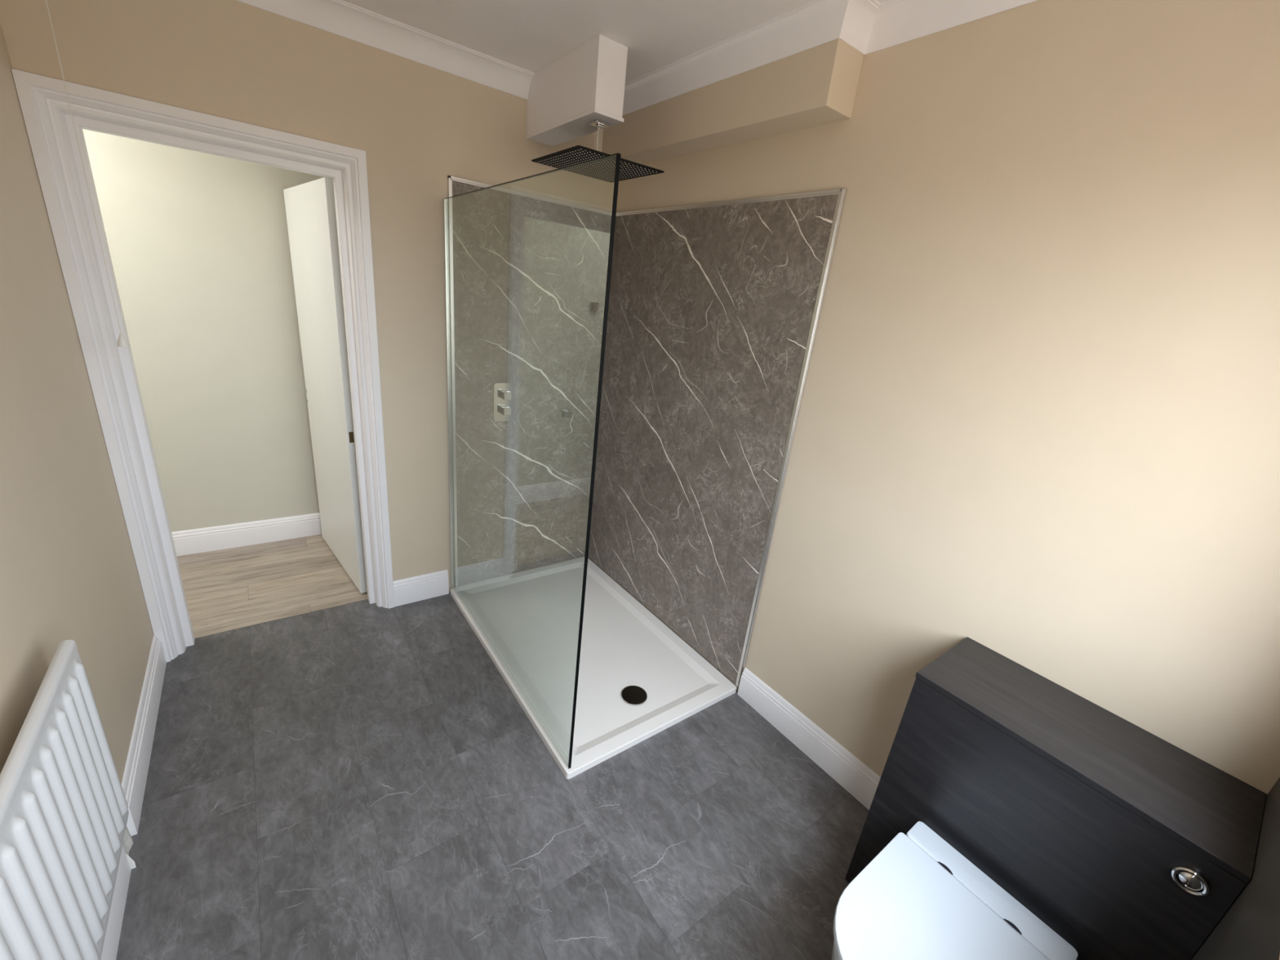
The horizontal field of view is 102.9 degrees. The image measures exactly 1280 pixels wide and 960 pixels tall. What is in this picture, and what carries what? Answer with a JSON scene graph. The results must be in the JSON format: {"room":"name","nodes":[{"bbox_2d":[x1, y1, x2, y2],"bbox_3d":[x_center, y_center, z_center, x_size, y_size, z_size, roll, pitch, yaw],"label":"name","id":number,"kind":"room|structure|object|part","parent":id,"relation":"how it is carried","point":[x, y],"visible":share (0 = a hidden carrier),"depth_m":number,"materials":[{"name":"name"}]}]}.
{"room":"bathroom","nodes":[
{"label":"bathroom","id":0,"kind":"room"},
{"bbox_2d":[0,20,153,784],"bbox_3d":[-1.096,0.070,0.648,0.100,2.537,2.920,-8,24,-36],"label":"wall","id":1,"kind":"structure","parent":0,"point":[68,571],"depth_m":1.40,"materials":[{"name":"paint"}]},
{"bbox_2d":[0,640,128,959],"bbox_3d":[-1.003,0.915,0.849,0.085,0.838,1.048,-8,24,-36],"label":"radiator","id":2,"kind":"object","parent":1,"relation":"attached to","point":[64,807],"visible":1,"depth_m":0.94,"materials":[{"name":"white metal"}]},
{"bbox_2d":[122,826,136,869],"bbox_3d":[-1.472,1.036,1.469,0.028,0.099,0.119,-8,24,-36],"label":"radiator valve","id":3,"kind":"object","parent":2,"relation":"attached to","point":[127,842],"visible":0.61,"depth_m":1.47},
{"bbox_2d":[100,844,131,959],"bbox_3d":[-0.926,1.323,0.766,0.018,0.146,1.746,-8,24,-36],"label":"baseboard","id":4,"kind":"structure","parent":1,"relation":"attached to","point":[110,947],"depth_m":1.31,"materials":[{"name":"white wood"}]},
{"bbox_2d":[120,635,166,835],"bbox_3d":[-1.763,0.853,1.823,0.018,0.146,0.866,-8,24,-36],"label":"baseboard","id":5,"kind":"structure","parent":1,"relation":"attached to","point":[133,784],"depth_m":1.73,"materials":[{"name":"white wood"}]},
{"bbox_2d":[82,128,332,532],"bbox_3d":[-2.307,-0.810,2.743,2.600,2.537,0.100,-8,24,-36],"label":"wall","id":6,"kind":"structure","parent":0,"point":[198,243],"depth_m":2.71,"materials":[{"name":"paint"}]},
{"bbox_2d":[171,512,321,555],"bbox_3d":[-2.398,0.329,3.096,2.400,0.146,0.018,-8,24,-36],"label":"baseboard","id":7,"kind":"structure","parent":6,"relation":"attached to","point":[186,542],"depth_m":3.09,"materials":[{"name":"white wood"}]},
{"bbox_2d":[0,0,614,591],"bbox_3d":[-1.100,-0.558,2.415,2.303,2.537,0.115,-8,24,-36],"label":"wall","id":8,"kind":"structure","parent":0,"point":[417,126],"depth_m":2.07,"materials":[{"name":"paint"}]},
{"bbox_2d":[10,68,394,662],"bbox_3d":[-1.594,-0.279,2.134,0.915,2.096,0.137,-8,24,-36],"label":"door frame","id":9,"kind":"structure","parent":8,"relation":"attached to","point":[43,101],"depth_m":1.88,"materials":[{"name":"white wood"}]},
{"bbox_2d":[283,177,367,593],"bbox_3d":[-1.660,-0.442,2.706,0.036,1.990,0.796,-12,27,-42],"label":"door","id":10,"kind":"structure","parent":8,"relation":"in","point":[310,206],"depth_m":2.58,"materials":[{"name":"white wood"}]},
{"bbox_3d":[-1.406,-0.208,2.485,0.019,0.054,0.002,-12,27,-42],"label":"latch plate","id":11,"kind":"part","parent":10,"relation":"part of","materials":[{"name":"black metal"}]},
{"bbox_2d":[235,0,534,99],"bbox_3d":[-0.333,-1.203,0.794,1.592,0.086,2.760,-8,24,-36],"label":"trim","id":12,"kind":"structure","parent":8,"relation":"attached to","point":[341,18],"depth_m":1.95,"materials":[{"name":"paint"}]},
{"bbox_2d":[392,569,448,606],"bbox_3d":[-1.184,0.584,2.766,0.282,0.146,0.018,-8,24,-36],"label":"baseboard","id":13,"kind":"structure","parent":8,"relation":"attached to","point":[419,588],"depth_m":2.76,"materials":[{"name":"white wood"}]},
{"bbox_2d":[448,175,612,586],"bbox_3d":[-0.593,-0.407,2.796,0.858,2.047,0.013,-8,24,-36],"label":"wall panel","id":14,"kind":"object","parent":8,"relation":"attached to","point":[528,273],"visible":1,"depth_m":2.72,"materials":[{"name":"grey stone"}]},
{"bbox_3d":[-0.932,-0.359,2.550,0.015,2.046,0.013,-8,24,-36],"label":"edge trim","id":15,"kind":"part","parent":14,"relation":"part of","materials":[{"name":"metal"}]},
{"bbox_2d":[493,382,515,422],"bbox_3d":[-0.703,-0.402,2.669,0.116,0.207,0.056,-8,24,-36],"label":"shower valve","id":16,"kind":"object","parent":14,"relation":"attached to","point":[504,393],"visible":1,"depth_m":2.67,"materials":[{"name":"silver metal"}]},
{"bbox_3d":[-0.702,-0.363,2.676,0.040,0.040,0.040,-8,24,-36],"label":"knob","id":17,"kind":"part","parent":16,"relation":"part of","materials":[{"name":"silver metal"}]},
{"bbox_3d":[-0.694,-0.439,2.649,0.040,0.040,0.040,-8,24,-36],"label":"knob","id":18,"kind":"part","parent":16,"relation":"part of","materials":[{"name":"silver metal"}]},
{"bbox_3d":[-0.486,-1.359,2.458,0.857,0.016,0.013,-8,24,-36],"label":"trim","id":19,"kind":"part","parent":14,"relation":"part of","materials":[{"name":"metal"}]},
{"bbox_2d":[560,408,571,417],"bbox_3d":[-0.416,-0.376,2.914,0.050,0.050,0.046,-8,24,-36],"label":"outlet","id":20,"kind":"object","parent":14,"relation":"attached to","point":[566,413],"visible":1,"depth_m":2.90,"materials":[{"name":"silver metal"}]},
{"bbox_2d":[526,34,627,146],"bbox_3d":[-0.281,-1.587,2.120,0.134,0.237,0.604,-8,24,-36],"label":"boxing","id":21,"kind":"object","parent":8,"relation":"attached to","point":[586,84],"depth_m":1.99,"materials":[{"name":"paint"}]},
{"bbox_2d":[531,119,664,182],"bbox_3d":[-0.166,-1.335,2.034,0.391,0.154,0.391,-8,24,-36],"label":"shower","id":22,"kind":"object","parent":21,"relation":"attached to","point":[604,170],"visible":0.92,"depth_m":2.02,"materials":[{"name":"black metal"}]},
{"bbox_3d":[-0.174,-1.270,2.057,0.391,0.014,0.391,-8,24,-36],"label":"spray plate","id":23,"kind":"part","parent":22,"relation":"part of","materials":[{"name":"black metal"}]},
{"bbox_3d":[-0.166,-1.337,2.033,0.025,0.130,0.025,-8,24,-36],"label":"arm","id":24,"kind":"part","parent":22,"relation":"part of","materials":[{"name":"silver metal"}]},
{"bbox_2d":[115,533,869,959],"bbox_3d":[-0.974,1.034,1.875,3.100,0.060,3.960,-8,24,-36],"label":"floor","id":25,"kind":"structure","parent":0,"point":[361,780],"depth_m":1.71,"materials":[{"name":"tile"}]},
{"bbox_2d":[449,556,736,779],"bbox_3d":[-0.310,0.797,2.617,0.888,0.030,1.379,-8,24,-36],"label":"shower tray","id":26,"kind":"object","parent":25,"relation":"on","point":[637,679],"visible":0.96,"depth_m":2.45,"materials":[{"name":"stone"}]},
{"bbox_2d":[443,152,621,768],"bbox_3d":[-0.557,-0.087,2.047,0.015,1.954,1.375,-8,24,-36],"label":"screen","id":27,"kind":"object","parent":26,"relation":"on","point":[618,155],"visible":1,"depth_m":1.73,"materials":[{"name":"clear glass"}]},
{"bbox_2d":[831,821,1078,959],"bbox_3d":[0.643,1.198,1.175,0.523,0.440,0.375,-8,24,-36],"label":"toilet","id":28,"kind":"object","parent":25,"relation":"on","point":[919,898],"visible":1,"depth_m":1.15,"materials":[{"name":"white ceramic"}]},
{"bbox_2d":[844,636,1266,959],"bbox_3d":[0.994,0.974,1.359,0.327,0.813,0.605,-8,24,-36],"label":"toilet cistern","id":29,"kind":"object","parent":25,"relation":"on","point":[1126,843],"visible":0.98,"depth_m":1.16,"materials":[{"name":"grey wood"}]},
{"bbox_2d":[915,636,1266,884],"bbox_3d":[1.040,0.600,1.229,0.318,0.016,0.605,-8,24,-36],"label":"countertop","id":30,"kind":"structure","parent":29,"relation":"on","point":[1212,812],"depth_m":1.15,"materials":[{"name":"grey wood"}]},
{"bbox_2d":[342,0,888,82],"bbox_3d":[-0.106,-1.303,0.899,2.303,0.080,3.036,-8,24,-36],"label":"ceiling","id":31,"kind":"structure","parent":0,"point":[530,35],"depth_m":1.78,"materials":[{"name":"paint"}]},
{"bbox_2d":[45,0,129,346],"bbox_3d":[-1.583,-0.982,1.429,0.084,1.187,0.084,-8,24,-36],"label":"pull cord","id":32,"kind":"object","parent":31,"relation":"hanging from","point":[122,341],"visible":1,"depth_m":1.50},
{"bbox_3d":[-1.644,-0.444,1.620,0.030,0.038,0.030,-8,24,-36],"label":"cord pull","id":33,"kind":"part","parent":32,"relation":"part of","materials":[{"name":"white plastic"}]},
{"bbox_2d":[587,0,1279,794],"bbox_3d":[0.674,-0.186,1.935,0.100,2.537,2.920,-8,24,-36],"label":"wall","id":34,"kind":"structure","parent":0,"point":[1037,424],"depth_m":1.31,"materials":[{"name":"paint"}]},
{"bbox_2d":[587,188,847,686],"bbox_3d":[0.160,-0.230,2.536,0.013,2.047,1.398,-8,24,-36],"label":"wall panel","id":35,"kind":"object","parent":34,"relation":"attached to","point":[714,308],"visible":0.98,"depth_m":2.34,"materials":[{"name":"grey stone"}]},
{"bbox_3d":[0.268,-1.181,2.198,0.013,0.016,1.376,-8,24,-36],"label":"trim","id":36,"kind":"part","parent":35,"relation":"part of","materials":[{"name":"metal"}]},
{"bbox_3d":[0.563,-0.004,2.026,0.013,2.046,0.022,-8,24,-36],"label":"edge trim","id":37,"kind":"part","parent":35,"relation":"part of","materials":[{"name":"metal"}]},
{"bbox_2d":[601,38,863,164],"bbox_3d":[0.242,-1.500,2.065,0.135,0.254,1.356,-8,24,-36],"label":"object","id":38,"kind":"structure","parent":34,"relation":"attached to","point":[816,86],"depth_m":1.81,"materials":[{"name":"paint"}]},
{"bbox_2d":[737,667,880,809],"bbox_3d":[0.684,1.045,2.064,0.018,0.146,0.748,-8,24,-36],"label":"baseboard","id":39,"kind":"structure","parent":34,"relation":"attached to","point":[850,772],"depth_m":2.05,"materials":[{"name":"white wood"}]},
{"bbox_2d":[622,0,1038,115],"bbox_3d":[0.611,-1.343,1.488,0.255,0.086,2.785,-11,26,-41],"label":"trim","id":40,"kind":"structure","parent":34,"relation":"attached to","point":[868,26],"depth_m":1.56,"materials":[{"name":"paint"}]},
{"bbox_3d":[0.598,0.396,0.269,2.103,2.537,0.160,-8,24,-36],"label":"wall","id":41,"kind":"structure","parent":0,"visible":0},
{"bbox_2d":[1190,777,1279,959],"bbox_3d":[0.628,1.022,0.680,1.719,0.798,0.001,-8,24,-36],"label":"trim panel","id":42,"kind":"object","parent":41,"relation":"attached to","point":[1249,929],"depth_m":0.86,"materials":[{"name":"black wood"}]}
]}

